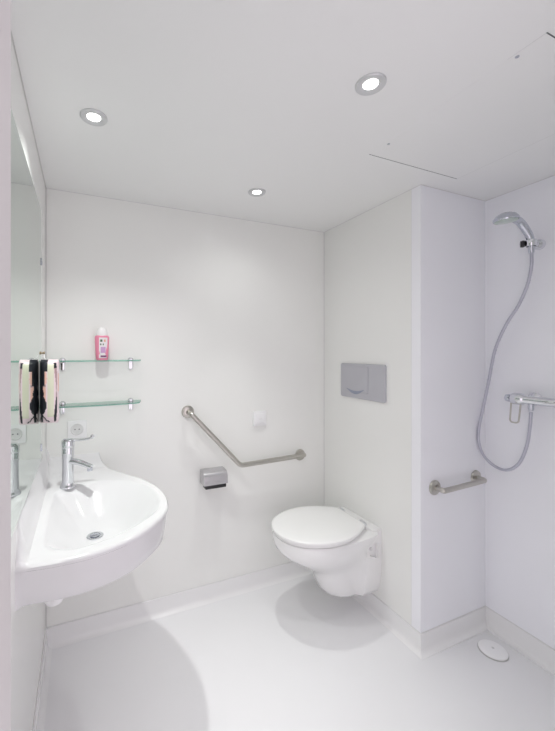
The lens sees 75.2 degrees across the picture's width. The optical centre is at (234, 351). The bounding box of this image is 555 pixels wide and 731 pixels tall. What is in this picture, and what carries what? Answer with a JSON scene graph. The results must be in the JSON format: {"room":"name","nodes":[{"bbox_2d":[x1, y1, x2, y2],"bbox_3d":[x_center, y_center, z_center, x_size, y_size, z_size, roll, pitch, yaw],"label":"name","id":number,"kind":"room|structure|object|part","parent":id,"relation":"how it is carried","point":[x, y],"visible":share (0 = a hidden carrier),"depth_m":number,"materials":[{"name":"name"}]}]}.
{"room":"accessible bathroom","nodes":[
{"label":"accessible bathroom","id":0,"kind":"room"},
{"bbox_2d":[11,37,45,730],"bbox_3d":[-0.611,0.316,0.915,0.080,2.200,1.700,0,0,-23],"label":"wall","id":1,"kind":"structure","parent":0,"point":[28,623],"depth_m":1.14,"materials":[{"name":"laminate"}]},
{"bbox_2d":[11,110,42,536],"bbox_3d":[-0.576,-0.067,0.950,0.010,1.025,1.138,0,0,-23],"label":"wall mirror","id":2,"kind":"object","parent":1,"relation":"attached to","point":[26,260],"visible":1,"depth_m":1.03,"materials":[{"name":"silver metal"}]},
{"bbox_2d":[11,31,46,627],"bbox_3d":[-0.573,0.270,0.931,0.004,2.111,1.701,0,0,-23],"label":"trim","id":3,"kind":"structure","parent":1,"relation":"attached to","point":[11,31],"depth_m":1.71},
{"bbox_2d":[33,628,51,730],"bbox_3d":[-0.560,1.377,0.936,0.030,0.101,1.700,0,0,-23],"label":"baseboard","id":4,"kind":"structure","parent":1,"relation":"attached to","point":[41,704],"depth_m":1.47,"materials":[{"name":"plastic"}]},
{"bbox_2d":[15,447,167,610],"bbox_3d":[-0.525,0.602,1.409,0.464,0.296,0.858,0,0,-23],"label":"washbasin","id":5,"kind":"object","parent":1,"relation":"attached to","point":[85,537],"visible":0.99,"depth_m":1.20,"materials":[{"name":"white ceramic"}]},
{"bbox_2d":[60,434,93,489],"bbox_3d":[-0.658,0.459,1.493,0.141,0.212,0.064,0,0,0],"label":"mixer tap","id":6,"kind":"object","parent":5,"relation":"on","point":[67,444],"visible":1,"depth_m":1.47,"materials":[{"name":"silver metal"}]},
{"bbox_3d":[-0.662,0.377,1.507,0.128,0.047,0.051,0,0,-23],"label":"lever","id":7,"kind":"part","parent":6,"relation":"part of","materials":[{"name":"silver metal"}]},
{"bbox_3d":[-0.637,0.466,1.481,0.100,0.042,0.033,0,0,10],"label":"spout","id":8,"kind":"part","parent":6,"relation":"part of","materials":[{"name":"silver metal"}]},
{"bbox_3d":[-0.808,0.007,1.502,0.018,0.016,0.014,0,0,-23],"label":"wall hook","id":9,"kind":"object","parent":1,"relation":"attached to","visible":0},
{"bbox_2d":[40,354,58,422],"bbox_3d":[-0.747,0.147,1.441,0.069,0.273,0.137,0,0,-23],"label":"bag","id":10,"kind":"object","parent":9,"relation":"hanging from","point":[49,368],"visible":1,"depth_m":1.38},
{"bbox_2d":[47,189,323,626],"bbox_3d":[-0.213,0.316,2.052,1.704,2.200,0.080,0,0,-23],"label":"wall","id":11,"kind":"structure","parent":0,"point":[221,317],"depth_m":2.00,"materials":[{"name":"laminate"}]},
{"bbox_2d":[67,420,86,437],"bbox_3d":[-0.779,0.384,1.760,0.088,0.088,0.012,0,0,-23],"label":"wall socket","id":12,"kind":"object","parent":11,"relation":"attached to","point":[75,428],"visible":0.94,"depth_m":1.76,"materials":[{"name":"plastic"}]},
{"bbox_2d":[59,357,133,370],"bbox_3d":[-0.677,0.062,1.753,0.432,0.064,0.105,0,0,-23],"label":"glass shelf","id":13,"kind":"object","parent":11,"relation":"attached to","point":[130,360],"visible":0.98,"depth_m":1.73,"materials":[{"name":"clear glass"}]},
{"bbox_3d":[-0.676,0.046,1.752,0.432,0.006,0.101,0,0,-23],"label":"glass","id":14,"kind":"part","parent":13,"relation":"part of","materials":[{"name":"glass"}]},
{"bbox_2d":[95,327,108,359],"bbox_3d":[-0.655,-0.039,1.759,0.067,0.163,0.038,0,0,-23],"label":"shampoo bottle","id":15,"kind":"object","parent":13,"relation":"on","point":[101,338],"visible":1,"depth_m":1.74,"materials":[{"name":"pink plastic"}]},
{"bbox_2d":[99,337,106,357],"bbox_3d":[-0.644,-0.018,1.747,0.040,0.100,0.009,0,0,-32],"label":"print","id":16,"kind":"object","parent":15,"relation":"attached to","point":[102,340],"depth_m":1.74},
{"bbox_2d":[59,398,140,413],"bbox_3d":[-0.675,0.274,1.749,0.432,0.064,0.115,0,0,-23],"label":"glass shelf","id":17,"kind":"object","parent":11,"relation":"attached to","point":[62,405],"visible":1,"depth_m":1.75,"materials":[{"name":"clear glass"}]},
{"bbox_3d":[-0.674,0.258,1.747,0.432,0.006,0.111,0,0,-23],"label":"glass","id":18,"kind":"part","parent":17,"relation":"part of","materials":[{"name":"glass"}]},
{"bbox_2d":[200,466,227,489],"bbox_3d":[-0.119,0.709,2.002,0.136,0.090,0.085,0,0,-23],"label":"toilet paper holder","id":19,"kind":"object","parent":11,"relation":"attached to","point":[213,477],"visible":1,"depth_m":1.97,"materials":[{"name":"metal"}]},
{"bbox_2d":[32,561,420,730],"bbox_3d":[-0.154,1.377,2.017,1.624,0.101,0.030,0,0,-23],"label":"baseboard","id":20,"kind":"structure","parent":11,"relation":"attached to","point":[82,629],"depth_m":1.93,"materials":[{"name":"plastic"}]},
{"bbox_2d":[182,405,305,467],"bbox_3d":[0.090,0.497,2.097,0.806,0.393,0.074,0,0,-23],"label":"grab rail","id":21,"kind":"object","parent":11,"relation":"attached to","point":[187,411],"visible":1,"depth_m":2.02,"materials":[{"name":"metal"}]},
{"bbox_2d":[253,410,265,425],"bbox_3d":[0.150,0.404,2.153,0.088,0.090,0.018,0,0,-23],"label":"wall switch","id":22,"kind":"object","parent":11,"relation":"attached to","point":[259,417],"visible":1,"depth_m":2.15,"materials":[{"name":"plastic"}]},
{"bbox_2d":[47,175,554,231],"bbox_3d":[0.530,-0.783,1.832,2.697,0.004,1.026,0,0,16],"label":"trim","id":23,"kind":"structure","parent":11,"relation":"attached to","point":[553,175],"depth_m":1.84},
{"bbox_2d":[11,0,554,231],"bbox_3d":[0.549,-0.814,0.963,2.252,0.060,2.680,0,0,-23],"label":"ceiling","id":24,"kind":"structure","parent":0,"point":[205,104],"depth_m":1.07,"materials":[{"name":"paint"}]},
{"bbox_2d":[80,108,107,125],"bbox_3d":[-0.472,-0.781,1.194,0.087,0.006,0.087,0,0,-23],"label":"recessed light","id":25,"kind":"object","parent":24,"relation":"in","point":[94,117],"visible":1,"depth_m":1.19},
{"bbox_2d":[248,188,265,196],"bbox_3d":[0.108,-0.781,1.757,0.087,0.006,0.087,0,0,-23],"label":"recessed light","id":26,"kind":"object","parent":24,"relation":"in","point":[255,192],"visible":1,"depth_m":1.75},
{"bbox_2d":[355,72,386,95],"bbox_3d":[0.398,-0.781,1.046,0.087,0.006,0.087,0,0,-23],"label":"recessed light","id":27,"kind":"object","parent":24,"relation":"in","point":[371,83],"visible":1,"depth_m":1.04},
{"bbox_2d":[369,32,554,178],"bbox_3d":[0.888,-0.783,1.250,0.516,0.004,0.593,0,0,-23],"label":"ceiling hatch","id":28,"kind":"object","parent":24,"relation":"attached to","point":[509,109],"visible":1,"depth_m":1.22,"materials":[{"name":"laminate"}]},
{"bbox_2d":[44,573,554,730],"bbox_3d":[0.549,1.446,0.963,2.252,0.060,2.680,0,0,-23],"label":"floor","id":29,"kind":"structure","parent":0,"point":[290,655],"depth_m":1.55,"materials":[{"name":"plastic"}]},
{"bbox_2d":[477,639,508,661],"bbox_3d":[1.227,1.417,1.699,0.123,0.017,0.123,0,0,-23],"label":"shower drain","id":30,"kind":"object","parent":29,"relation":"on","point":[490,649],"visible":1,"depth_m":1.69,"materials":[{"name":"white plastic"}]},
{"bbox_2d":[325,190,410,624],"bbox_3d":[0.731,0.316,2.086,0.060,2.200,0.757,0,0,-23],"label":"wall","id":31,"kind":"structure","parent":0,"point":[368,255],"depth_m":1.93,"materials":[{"name":"laminate"}]},
{"bbox_2d":[271,506,381,596],"bbox_3d":[0.464,1.113,1.927,0.556,0.405,0.406,0,0,-23],"label":"toilet","id":32,"kind":"object","parent":31,"relation":"attached to","point":[342,549],"visible":1,"depth_m":1.85,"materials":[{"name":"white ceramic"}]},
{"bbox_3d":[0.433,0.942,1.914,0.467,0.014,0.376,0,0,-23],"label":"seat","id":33,"kind":"part","parent":32,"relation":"part of","materials":[{"name":"white plastic"}]},
{"bbox_3d":[0.430,0.922,1.913,0.482,0.022,0.406,0,0,-23],"label":"lid","id":34,"kind":"part","parent":32,"relation":"part of","materials":[{"name":"white plastic"}]},
{"bbox_2d":[341,363,386,402],"bbox_3d":[0.716,0.170,2.021,0.018,0.200,0.345,0,0,-23],"label":"flush plate","id":35,"kind":"object","parent":31,"relation":"attached to","point":[360,381],"visible":1,"depth_m":1.99,"materials":[{"name":"grey plastic"}]},
{"bbox_2d":[324,190,411,624],"bbox_3d":[0.718,0.271,2.037,0.004,2.110,0.680,0,0,-23],"label":"trim","id":36,"kind":"structure","parent":31,"relation":"attached to","point":[411,190],"depth_m":1.72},
{"bbox_2d":[352,593,421,659],"bbox_3d":[0.722,1.377,1.993,0.030,0.101,0.760,0,0,-23],"label":"baseboard","id":37,"kind":"structure","parent":31,"relation":"attached to","point":[394,623],"depth_m":1.82,"materials":[{"name":"plastic"}]},
{"bbox_2d":[412,185,484,632],"bbox_3d":[1.115,0.316,1.809,0.549,2.200,0.053,0,0,-23],"label":"wall","id":38,"kind":"structure","parent":0,"point":[448,229],"depth_m":1.75,"materials":[{"name":"laminate"}]},
{"bbox_2d":[429,470,486,494],"bbox_3d":[1.105,0.648,1.742,0.371,0.079,0.062,0,0,-23],"label":"grab bar","id":39,"kind":"object","parent":38,"relation":"attached to","point":[435,487],"visible":1,"depth_m":1.70,"materials":[{"name":"metal"}]},
{"bbox_3d":[1.105,0.648,1.740,0.323,0.033,0.058,0,0,-23],"label":"rail","id":40,"kind":"part","parent":39,"relation":"part of","materials":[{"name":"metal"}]},
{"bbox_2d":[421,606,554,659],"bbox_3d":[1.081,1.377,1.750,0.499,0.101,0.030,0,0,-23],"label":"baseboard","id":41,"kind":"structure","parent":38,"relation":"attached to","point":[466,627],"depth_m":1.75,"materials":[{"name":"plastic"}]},
{"bbox_2d":[485,176,554,648],"bbox_3d":[1.531,0.316,1.431,0.080,2.200,0.970,0,0,-23],"label":"wall","id":42,"kind":"structure","parent":0,"point":[519,502],"depth_m":1.71,"materials":[{"name":"laminate"}]},
{"bbox_2d":[485,606,554,675],"bbox_3d":[1.481,1.377,1.409,0.030,0.101,0.970,0,0,-23],"label":"baseboard","id":43,"kind":"structure","parent":42,"relation":"attached to","point":[524,643],"depth_m":1.70,"materials":[{"name":"plastic"}]},
{"bbox_2d":[504,393,554,423],"bbox_3d":[1.367,0.263,1.592,0.096,0.144,0.272,0,0,-23],"label":"shower mixer","id":44,"kind":"object","parent":42,"relation":"attached to","point":[533,399],"visible":1,"depth_m":1.63,"materials":[{"name":"silver metal"}]},
{"bbox_2d":[477,253,533,471],"bbox_3d":[1.293,0.067,1.720,0.019,1.020,0.249,0,0,-23],"label":"shower hose","id":45,"kind":"object","parent":44,"relation":"attached to","point":[529,430],"visible":1,"depth_m":1.70,"materials":[{"name":"metal"}]},
{"bbox_3d":[1.299,0.221,1.699,0.036,0.036,0.022,0,0,-23],"label":"temperature knob","id":46,"kind":"part","parent":44,"relation":"part of","materials":[{"name":"silver metal"}]},
{"bbox_3d":[1.304,0.286,1.661,0.017,0.096,0.047,0,0,-23],"label":"loop lever","id":47,"kind":"part","parent":44,"relation":"part of","materials":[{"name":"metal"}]},
{"bbox_2d":[528,404,533,410],"bbox_3d":[1.337,0.252,1.612,0.022,0.030,0.022,0,0,-23],"label":"outlet","id":48,"kind":"object","parent":44,"relation":"attached to","point":[530,406],"depth_m":1.60,"materials":[{"name":"silver metal"}]},
{"bbox_2d":[520,238,545,249],"bbox_3d":[1.350,-0.489,1.626,0.101,0.048,0.064,0,0,-23],"label":"holder","id":49,"kind":"object","parent":42,"relation":"attached to","point":[539,244],"visible":0.92,"depth_m":1.61,"materials":[{"name":"silver metal"}]},
{"bbox_2d":[492,211,534,253],"bbox_3d":[1.247,-0.528,1.600,0.202,0.169,0.098,0,0,-23],"label":"shower","id":50,"kind":"object","parent":49,"relation":"in","point":[506,217],"visible":0.96,"depth_m":1.59,"materials":[{"name":"silver metal"}]},
{"bbox_3d":[1.291,-0.526,1.603,0.121,0.164,0.034,0,0,-13],"label":"handle","id":51,"kind":"part","parent":50,"relation":"part of","materials":[{"name":"silver metal"}]},
{"bbox_3d":[1.310,-0.489,1.629,0.018,0.032,0.032,0,0,33],"label":"clamp knob","id":52,"kind":"part","parent":49,"relation":"part of","materials":[{"name":"black plastic"}]},
{"bbox_3d":[0.742,0.316,0.513,2.252,2.200,0.100,0,0,-23],"label":"wall","id":53,"kind":"structure","parent":0,"visible":0},
{"bbox_2d":[0,0,10,730],"bbox_3d":[0.403,0.376,0.360,1.170,2.080,0.115,0,0,-23],"label":"trim","id":54,"kind":"structure","parent":53,"relation":"attached to","point":[5,5],"depth_m":0.18,"materials":[{"name":"paint"}]}
]}

